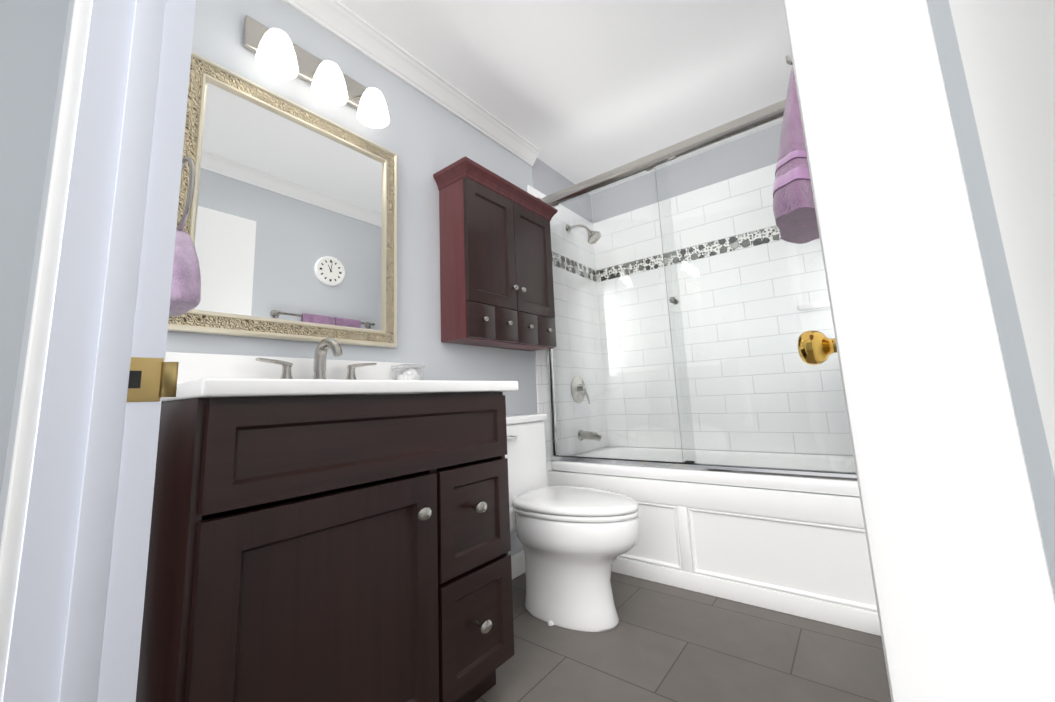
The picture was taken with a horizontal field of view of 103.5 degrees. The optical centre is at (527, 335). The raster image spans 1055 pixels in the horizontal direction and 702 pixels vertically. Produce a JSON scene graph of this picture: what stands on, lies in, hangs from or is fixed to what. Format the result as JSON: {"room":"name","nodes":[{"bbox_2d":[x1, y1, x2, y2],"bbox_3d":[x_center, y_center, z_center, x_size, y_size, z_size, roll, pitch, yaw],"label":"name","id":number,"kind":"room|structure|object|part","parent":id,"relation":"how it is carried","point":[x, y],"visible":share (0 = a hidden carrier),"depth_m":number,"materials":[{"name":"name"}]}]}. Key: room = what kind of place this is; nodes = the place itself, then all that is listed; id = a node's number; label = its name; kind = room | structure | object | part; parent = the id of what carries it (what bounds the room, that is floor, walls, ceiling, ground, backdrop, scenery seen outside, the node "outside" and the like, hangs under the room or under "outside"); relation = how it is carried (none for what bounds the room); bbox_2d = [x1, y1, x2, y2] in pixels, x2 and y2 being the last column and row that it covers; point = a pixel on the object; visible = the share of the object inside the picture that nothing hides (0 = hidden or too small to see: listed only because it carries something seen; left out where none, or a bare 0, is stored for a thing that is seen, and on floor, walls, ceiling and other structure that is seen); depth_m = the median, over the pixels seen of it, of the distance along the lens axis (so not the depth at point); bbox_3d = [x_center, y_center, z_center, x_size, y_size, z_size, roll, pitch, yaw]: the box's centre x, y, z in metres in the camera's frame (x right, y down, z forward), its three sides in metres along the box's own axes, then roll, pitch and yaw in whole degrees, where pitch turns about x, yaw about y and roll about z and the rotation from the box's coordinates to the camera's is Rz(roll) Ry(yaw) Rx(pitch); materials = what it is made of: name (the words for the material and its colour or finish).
{"room":"bathroom","nodes":[
{"label":"bathroom","id":0,"kind":"room"},
{"bbox_2d":[0,0,74,545],"bbox_3d":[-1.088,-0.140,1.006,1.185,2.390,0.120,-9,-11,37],"label":"wall","id":1,"kind":"structure","parent":0,"point":[14,420],"depth_m":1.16,"materials":[{"name":"grey paint"}]},
{"bbox_2d":[0,0,92,701],"bbox_3d":[-0.677,-0.085,0.586,0.071,2.120,0.016,-9,-11,37],"label":"door frame","id":2,"kind":"structure","parent":1,"relation":"attached to","point":[22,462],"depth_m":0.55,"materials":[{"name":"white paint"}]},
{"bbox_2d":[2,0,195,701],"bbox_3d":[-0.609,-0.048,0.616,0.018,2.050,0.120,-9,-11,37],"label":"trim","id":3,"kind":"structure","parent":1,"relation":"attached to","point":[35,657],"depth_m":0.59,"materials":[{"name":"white paint"}]},
{"bbox_2d":[127,357,178,401],"bbox_3d":[-0.570,0.065,0.619,0.012,0.066,0.074,-9,-11,37],"label":"strike plate","id":4,"kind":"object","parent":3,"relation":"attached to","point":[152,379],"depth_m":0.63,"materials":[{"name":"gold metal"}]},
{"bbox_2d":[58,0,165,701],"bbox_3d":[-0.597,-0.049,0.609,0.010,2.050,0.035,-9,-11,37],"label":"door frame","id":5,"kind":"structure","parent":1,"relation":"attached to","point":[82,656],"depth_m":0.59,"materials":[{"name":"white paint"}]},
{"bbox_2d":[169,157,200,315],"bbox_3d":[-0.698,-0.221,0.829,0.190,0.339,0.069,-9,-11,37],"label":"towel ring","id":6,"kind":"object","parent":1,"relation":"attached to","point":[185,297],"visible":0.44,"depth_m":0.78,"materials":[{"name":"purple fabric"}]},
{"bbox_2d":[169,227,200,315],"bbox_3d":[-0.692,-0.135,0.819,0.190,0.166,0.059,-9,-11,37],"label":"towel","id":7,"kind":"object","parent":6,"relation":"hanging from","point":[186,277],"depth_m":0.77,"materials":[{"name":"purple fabric"}]},
{"bbox_2d":[166,0,537,555],"bbox_3d":[-0.264,-0.007,2.128,0.120,2.390,2.675,-9,-11,37],"label":"wall","id":8,"kind":"structure","parent":0,"point":[423,137],"depth_m":1.79,"materials":[{"name":"grey paint"}]},
{"bbox_2d":[168,52,397,347],"bbox_3d":[-0.765,-0.395,1.434,0.030,0.830,0.722,-9,-11,37],"label":"mirror","id":9,"kind":"object","parent":8,"relation":"attached to","point":[290,228],"visible":0.75,"depth_m":1.38,"materials":[{"name":"beige mirror"}]},
{"bbox_2d":[243,15,389,128],"bbox_3d":[-0.721,-0.945,1.498,0.165,0.195,0.480,-9,-11,37],"label":"sconce","id":10,"kind":"object","parent":8,"relation":"attached to","point":[279,54],"visible":1,"depth_m":1.44,"materials":[{"name":"white glass"}]},
{"bbox_3d":[-0.806,-0.921,1.346,0.120,0.110,0.120,-9,-11,37],"label":"lamp shade","id":11,"kind":"part","parent":10,"relation":"part of","materials":[{"name":"white glass"}]},
{"bbox_3d":[-0.701,-0.906,1.478,0.120,0.110,0.120,-9,-11,37],"label":"lamp shade","id":12,"kind":"part","parent":10,"relation":"part of","materials":[{"name":"white glass"}]},
{"bbox_3d":[-0.596,-0.890,1.611,0.120,0.110,0.120,-9,-11,37],"label":"lamp shade","id":13,"kind":"part","parent":10,"relation":"part of","materials":[{"name":"white glass"}]},
{"bbox_2d":[283,0,539,165],"bbox_3d":[-0.508,-1.197,1.905,0.070,0.085,1.810,-9,-11,37],"label":"crown molding","id":14,"kind":"structure","parent":8,"relation":"attached to","point":[338,19],"depth_m":1.87,"materials":[{"name":"white paint"}]},
{"bbox_2d":[433,156,557,350],"bbox_3d":[-0.117,-0.348,2.106,0.218,0.793,0.718,-9,-11,37],"label":"upper cabinet","id":15,"kind":"object","parent":8,"relation":"attached to","point":[496,282],"visible":1,"depth_m":1.94,"materials":[{"name":"brown wood"}]},
{"bbox_3d":[-0.203,-0.066,1.831,0.021,0.154,0.159,-9,-11,37],"label":"drawer","id":16,"kind":"part","parent":15,"relation":"part of","materials":[{"name":"brown wood"}]},
{"bbox_3d":[-0.184,-0.075,1.817,0.028,0.022,0.029,-9,-11,37],"label":"drawer knob","id":17,"kind":"part","parent":15,"relation":"part of","materials":[{"name":"silver metal"}]},
{"bbox_3d":[-0.169,-0.416,1.947,0.021,0.561,0.322,-9,-11,37],"label":"door","id":18,"kind":"part","parent":15,"relation":"part of","materials":[{"name":"brown wood"}]},
{"bbox_3d":[-0.133,-0.705,2.159,0.218,0.069,0.718,-9,-11,37],"label":"crown","id":19,"kind":"part","parent":15,"relation":"part of","materials":[{"name":"brown wood"}]},
{"bbox_3d":[-0.103,-0.051,1.957,0.021,0.154,0.159,-9,-11,37],"label":"drawer","id":20,"kind":"part","parent":15,"relation":"part of","materials":[{"name":"brown wood"}]},
{"bbox_3d":[-0.084,-0.060,1.943,0.028,0.022,0.029,-9,-11,37],"label":"drawer knob","id":21,"kind":"part","parent":15,"relation":"part of","materials":[{"name":"silver metal"}]},
{"bbox_3d":[-0.060,-0.234,2.009,0.029,0.027,0.035,-9,-11,37],"label":"knob","id":22,"kind":"part","parent":15,"relation":"part of","materials":[{"name":"silver metal"}]},
{"bbox_3d":[-0.023,-0.228,2.055,0.029,0.027,0.035,-9,-11,37],"label":"knob","id":23,"kind":"part","parent":15,"relation":"part of","materials":[{"name":"silver metal"}]},
{"bbox_3d":[-0.003,-0.037,2.083,0.021,0.154,0.159,-9,-11,37],"label":"drawer","id":24,"kind":"part","parent":15,"relation":"part of","materials":[{"name":"brown wood"}]},
{"bbox_3d":[0.016,-0.046,2.069,0.028,0.022,0.029,-9,-11,37],"label":"drawer knob","id":25,"kind":"part","parent":15,"relation":"part of","materials":[{"name":"silver metal"}]},
{"bbox_3d":[0.032,-0.387,2.200,0.021,0.561,0.322,-9,-11,37],"label":"door","id":26,"kind":"part","parent":15,"relation":"part of","materials":[{"name":"brown wood"}]},
{"bbox_3d":[0.097,-0.022,2.209,0.021,0.154,0.159,-9,-11,37],"label":"drawer","id":27,"kind":"part","parent":15,"relation":"part of","materials":[{"name":"brown wood"}]},
{"bbox_3d":[0.116,-0.031,2.195,0.028,0.022,0.029,-9,-11,37],"label":"drawer knob","id":28,"kind":"part","parent":15,"relation":"part of","materials":[{"name":"silver metal"}]},
{"bbox_2d":[511,550,524,578],"bbox_3d":[-0.166,1.115,1.914,0.013,0.100,0.835,-9,-11,37],"label":"baseboard","id":29,"kind":"structure","parent":8,"relation":"attached to","point":[518,564],"depth_m":2.06,"materials":[{"name":"white paint"}]},
{"bbox_2d":[545,348,557,455],"bbox_3d":[0.120,-0.051,2.494,0.022,1.488,0.044,-9,-11,37],"label":"door jamb","id":30,"kind":"object","parent":8,"relation":"attached to","point":[551,405],"visible":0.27,"depth_m":2.41,"materials":[{"name":"silver metal"}]},
{"bbox_2d":[532,158,592,223],"bbox_3d":[0.260,-1.004,2.910,0.004,0.235,0.745,-9,-11,37],"label":"wall","id":31,"kind":"structure","parent":8,"relation":"attached to","point":[547,180],"depth_m":2.82,"materials":[{"name":"grey paint"}]},
{"bbox_2d":[527,185,607,485],"bbox_3d":[0.297,0.174,2.707,0.012,2.155,0.805,-9,-11,37],"label":"wall tile","id":32,"kind":"structure","parent":8,"relation":"attached to","point":[541,383],"depth_m":2.76,"materials":[{"name":"white tile"}]},
{"bbox_2d":[571,376,589,402],"bbox_3d":[0.354,0.345,2.677,0.069,0.184,0.176,-9,-11,37],"label":"shower valve","id":33,"kind":"object","parent":32,"relation":"attached to","point":[580,385],"depth_m":2.66,"materials":[{"name":"silver metal"}]},
{"bbox_2d":[566,224,600,243],"bbox_3d":[0.375,-0.692,2.780,0.238,0.180,0.098,-9,-11,37],"label":"shower head","id":34,"kind":"object","parent":32,"relation":"attached to","point":[594,236],"depth_m":2.73},
{"bbox_2d":[578,430,603,441],"bbox_3d":[0.402,0.624,2.607,0.159,0.071,0.068,-9,-11,37],"label":"tub spout","id":35,"kind":"object","parent":32,"relation":"attached to","point":[596,435],"depth_m":2.59,"materials":[{"name":"silver metal"}]},
{"bbox_2d":[540,99,785,205],"bbox_3d":[0.655,-0.917,2.170,1.465,0.074,0.046,-9,-11,37],"label":"header","id":36,"kind":"object","parent":8,"relation":"attached to","point":[756,119],"visible":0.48,"depth_m":2.08,"materials":[{"name":"silver metal"}]},
{"bbox_2d":[550,116,854,473],"bbox_3d":[0.689,-0.143,2.054,1.425,1.506,0.024,-9,-11,37],"label":"shower door","id":37,"kind":"structure","parent":36,"relation":"hanging from","point":[689,297],"depth_m":1.99,"materials":[{"name":"clear glass"}]},
{"bbox_2d":[669,297,675,302],"bbox_3d":[0.704,-0.174,2.013,0.030,0.030,0.025,-9,-11,37],"label":"door knob","id":38,"kind":"object","parent":37,"relation":"attached to","point":[672,300],"visible":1,"depth_m":2.00,"materials":[{"name":"silver metal"}]},
{"bbox_3d":[0.966,-0.190,1.829,0.704,1.506,0.008,-9,-11,37],"label":"glass","id":39,"kind":"part","parent":37,"relation":"part of","materials":[{"name":"clear glass"}]},
{"bbox_2d":[338,0,792,194],"bbox_3d":[-0.225,-1.432,0.977,3.140,0.080,4.680,-9,-11,37],"label":"ceiling","id":40,"kind":"structure","parent":0,"point":[576,91],"depth_m":1.95,"materials":[{"name":"white paint"}]},
{"bbox_2d":[475,572,890,701],"bbox_3d":[-0.118,0.998,0.611,3.140,0.060,4.680,-9,-11,37],"label":"floor","id":41,"kind":"structure","parent":0,"point":[660,642],"depth_m":1.36,"materials":[{"name":"grey tile"}]},
{"bbox_2d":[136,338,517,701],"bbox_3d":[-0.492,0.519,1.155,0.568,1.080,0.850,-9,-11,37],"label":"bathroom vanity","id":42,"kind":"object","parent":41,"relation":"on","point":[323,528],"visible":1,"depth_m":0.88,"materials":[{"name":"brown wood"}]},
{"bbox_2d":[255,357,297,389],"bbox_3d":[-0.751,0.114,1.248,0.062,0.092,0.116,-9,-11,37],"label":"handle","id":43,"kind":"object","parent":42,"relation":"on","point":[286,366],"depth_m":1.26,"materials":[{"name":"silver metal"}]},
{"bbox_3d":[-0.391,0.619,0.864,0.021,0.564,0.504,-9,-11,37],"label":"door","id":44,"kind":"part","parent":42,"relation":"part of","materials":[{"name":"brown wood"}]},
{"bbox_2d":[307,338,342,389],"bbox_3d":[-0.638,0.086,1.324,0.158,0.161,0.066,-9,-11,37],"label":"faucet","id":45,"kind":"object","parent":42,"relation":"on","point":[320,356],"depth_m":1.33,"materials":[{"name":"silver metal"}]},
{"bbox_3d":[-0.336,0.240,1.046,0.018,0.186,0.776,-9,-11,37],"label":"frame","id":46,"kind":"part","parent":42,"relation":"part of","materials":[{"name":"brown wood"}]},
{"bbox_2d":[341,362,376,389],"bbox_3d":[-0.589,0.138,1.452,0.062,0.092,0.116,-9,-11,37],"label":"handle","id":47,"kind":"object","parent":42,"relation":"on","point":[351,375],"depth_m":1.43,"materials":[{"name":"silver metal"}]},
{"bbox_2d":[391,364,424,379],"bbox_3d":[-0.465,0.158,1.619,0.092,0.090,0.092,-9,-11,37],"label":"jar","id":48,"kind":"object","parent":42,"relation":"on","point":[413,372],"visible":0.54,"depth_m":1.61,"materials":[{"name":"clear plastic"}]},
{"bbox_3d":[-0.466,0.120,1.625,0.092,0.014,0.092,-9,-11,37],"label":"lid","id":49,"kind":"part","parent":48,"relation":"part of","materials":[{"name":"white plastic"}]},
{"bbox_3d":[-0.258,0.440,1.030,0.030,0.033,0.043,-9,-11,37],"label":"knob door","id":50,"kind":"part","parent":42,"relation":"part of","materials":[{"name":"silver metal"}]},
{"bbox_3d":[-0.150,0.512,1.198,0.021,0.274,0.272,-9,-11,37],"label":"drawer","id":51,"kind":"part","parent":42,"relation":"part of","materials":[{"name":"brown wood"}]},
{"bbox_3d":[-0.137,0.796,1.155,0.021,0.278,0.272,-9,-11,37],"label":"drawer","id":52,"kind":"part","parent":42,"relation":"part of","materials":[{"name":"brown wood"}]},
{"bbox_3d":[-0.138,0.486,1.183,0.039,0.033,0.043,-9,-11,37],"label":"knob drawer","id":53,"kind":"part","parent":42,"relation":"part of","materials":[{"name":"silver metal"}]},
{"bbox_3d":[-0.120,0.794,1.142,0.039,0.033,0.043,-9,-11,37],"label":"knob drawer","id":54,"kind":"part","parent":42,"relation":"part of","materials":[{"name":"silver metal"}]},
{"bbox_2d":[505,414,639,631],"bbox_3d":[0.128,0.735,1.767,0.720,0.782,0.406,-9,-11,37],"label":"toilet","id":55,"kind":"object","parent":41,"relation":"on","point":[576,541],"visible":0.71,"depth_m":1.59,"materials":[{"name":"white ceramic"}]},
{"bbox_3d":[-0.072,0.445,1.832,0.021,0.019,0.070,-9,-11,37],"label":"lever","id":56,"kind":"part","parent":55,"relation":"part of","materials":[{"name":"silver metal"}]},
{"bbox_3d":[-0.096,0.398,1.983,0.190,0.034,0.406,-9,-11,37],"label":"tank lid","id":57,"kind":"part","parent":55,"relation":"part of","materials":[{"name":"white ceramic"}]},
{"bbox_3d":[0.206,0.701,1.709,0.515,0.018,0.384,-9,-11,37],"label":"seat","id":58,"kind":"part","parent":55,"relation":"part of","materials":[{"name":"white plastic"}]},
{"bbox_3d":[0.204,0.674,1.713,0.519,0.030,0.388,-9,-11,37],"label":"lid","id":59,"kind":"part","parent":55,"relation":"part of","materials":[{"name":"white plastic"}]},
{"bbox_3d":[0.211,0.912,1.680,0.520,0.398,0.376,-9,-11,37],"label":"bowl","id":60,"kind":"part","parent":55,"relation":"part of","materials":[{"name":"white ceramic"}]},
{"bbox_2d":[548,446,880,635],"bbox_3d":[0.928,0.896,2.147,1.474,0.507,0.741,-9,-11,37],"label":"bathtub","id":61,"kind":"object","parent":41,"relation":"on","point":[796,546],"visible":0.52,"depth_m":1.73,"materials":[{"name":"white ceramic"}]},
{"bbox_3d":[0.428,0.950,2.075,0.652,0.270,0.009,-9,-11,37],"label":"apron moulding","id":62,"kind":"part","parent":61,"relation":"part of","materials":[{"name":"white paint"}]},
{"bbox_2d":[550,455,856,480],"bbox_3d":[0.722,0.605,1.941,1.473,0.024,0.048,-9,-11,37],"label":"door track","id":63,"kind":"object","parent":61,"relation":"on","point":[836,475],"visible":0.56,"depth_m":1.82,"materials":[{"name":"silver metal"}]},
{"bbox_2d":[684,460,694,463],"bbox_3d":[0.748,0.583,1.923,0.040,0.010,0.040,-9,-11,37],"label":"guide","id":64,"kind":"object","parent":63,"relation":"on","point":[688,462],"visible":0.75,"depth_m":1.91,"materials":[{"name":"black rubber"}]},
{"bbox_3d":[0.697,0.718,1.887,1.474,0.102,0.011,-9,-11,37],"label":"apron rail","id":65,"kind":"part","parent":61,"relation":"part of","materials":[{"name":"white ceramic"}]},
{"bbox_3d":[0.982,0.861,1.646,0.657,0.270,0.009,-9,-11,37],"label":"apron moulding","id":66,"kind":"part","parent":61,"relation":"part of","materials":[{"name":"white paint"}]},
{"bbox_2d":[927,0,1054,595],"bbox_3d":[1.006,-0.211,1.144,0.120,2.390,2.675,-9,-11,37],"label":"wall","id":67,"kind":"structure","parent":0,"point":[1026,408],"depth_m":0.20,"materials":[{"name":"grey paint"}]},
{"bbox_2d":[783,0,1054,701],"bbox_3d":[0.340,-0.117,0.441,0.035,2.028,0.763,-9,-11,37],"label":"door leaf","id":68,"kind":"structure","parent":67,"relation":"in","point":[964,593],"depth_m":0.12,"materials":[{"name":"white paint"}]},
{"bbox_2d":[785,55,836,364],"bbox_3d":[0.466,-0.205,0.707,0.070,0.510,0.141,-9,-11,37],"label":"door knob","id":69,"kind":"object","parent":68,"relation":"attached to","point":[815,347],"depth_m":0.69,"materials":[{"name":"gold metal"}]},
{"bbox_3d":[0.437,-0.455,0.685,0.019,0.019,0.006,-9,-11,37],"label":"hook arm","id":70,"kind":"part","parent":69,"relation":"part of"},
{"bbox_2d":[773,67,818,243],"bbox_3d":[0.424,-0.308,0.673,0.066,0.280,0.179,-9,-11,37],"label":"towel","id":71,"kind":"object","parent":69,"relation":"hanging from","point":[794,212],"visible":0.54,"depth_m":0.62,"materials":[{"name":"purple fabric"}]},
{"bbox_2d":[775,150,806,176],"bbox_3d":[0.431,-0.255,0.662,0.057,0.011,0.160,-9,-11,37],"label":"band","id":72,"kind":"object","parent":71,"relation":"attached to","point":[791,156],"visible":0.27,"depth_m":0.60,"materials":[{"name":"purple fabric"}]},
{"bbox_2d":[773,167,810,196],"bbox_3d":[0.430,-0.222,0.659,0.065,0.018,0.176,-9,-11,37],"label":"band","id":73,"kind":"object","parent":71,"relation":"attached to","point":[793,174],"visible":0.29,"depth_m":0.59,"materials":[{"name":"purple fabric"}]},
{"bbox_3d":[0.498,0.018,0.703,0.070,0.066,0.066,-9,-11,37],"label":"knob","id":74,"kind":"part","parent":69,"relation":"part of","materials":[{"name":"gold metal"}]},
{"bbox_3d":[1.162,0.006,2.633,1.500,2.390,0.120,-9,-11,37],"label":"wall","id":75,"kind":"structure","parent":0,"visible":0},
{"bbox_2d":[591,123,781,222],"bbox_3d":[1.076,-1.064,2.745,1.476,0.235,0.004,-9,-11,37],"label":"wall","id":76,"kind":"structure","parent":75,"relation":"attached to","point":[759,140],"depth_m":2.73,"materials":[{"name":"grey paint"}]},
{"bbox_2d":[593,163,852,496],"bbox_3d":[1.126,0.116,2.564,1.476,2.155,0.012,-9,-11,37],"label":"wall tile","id":77,"kind":"structure","parent":75,"relation":"attached to","point":[742,301],"depth_m":2.55,"materials":[{"name":"white tile"}]},
{"bbox_2d":[797,301,829,310],"bbox_3d":[1.534,-0.162,2.224,0.162,0.024,0.061,-9,-11,37],"label":"shelf","id":78,"kind":"object","parent":75,"relation":"attached to","point":[805,306],"depth_m":2.21,"materials":[{"name":"white ceramic"}]},
{"bbox_3d":[0.404,-0.379,-0.150,0.808,2.390,0.120,-9,-11,37],"label":"wall","id":79,"kind":"structure","parent":0,"visible":0},
{"bbox_2d":[949,0,1054,474],"bbox_3d":[0.088,-0.160,0.075,0.018,2.050,0.120,-9,-11,37],"label":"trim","id":80,"kind":"structure","parent":79,"relation":"attached to","point":[1007,49],"depth_m":0.09,"materials":[{"name":"white paint"}]}
]}

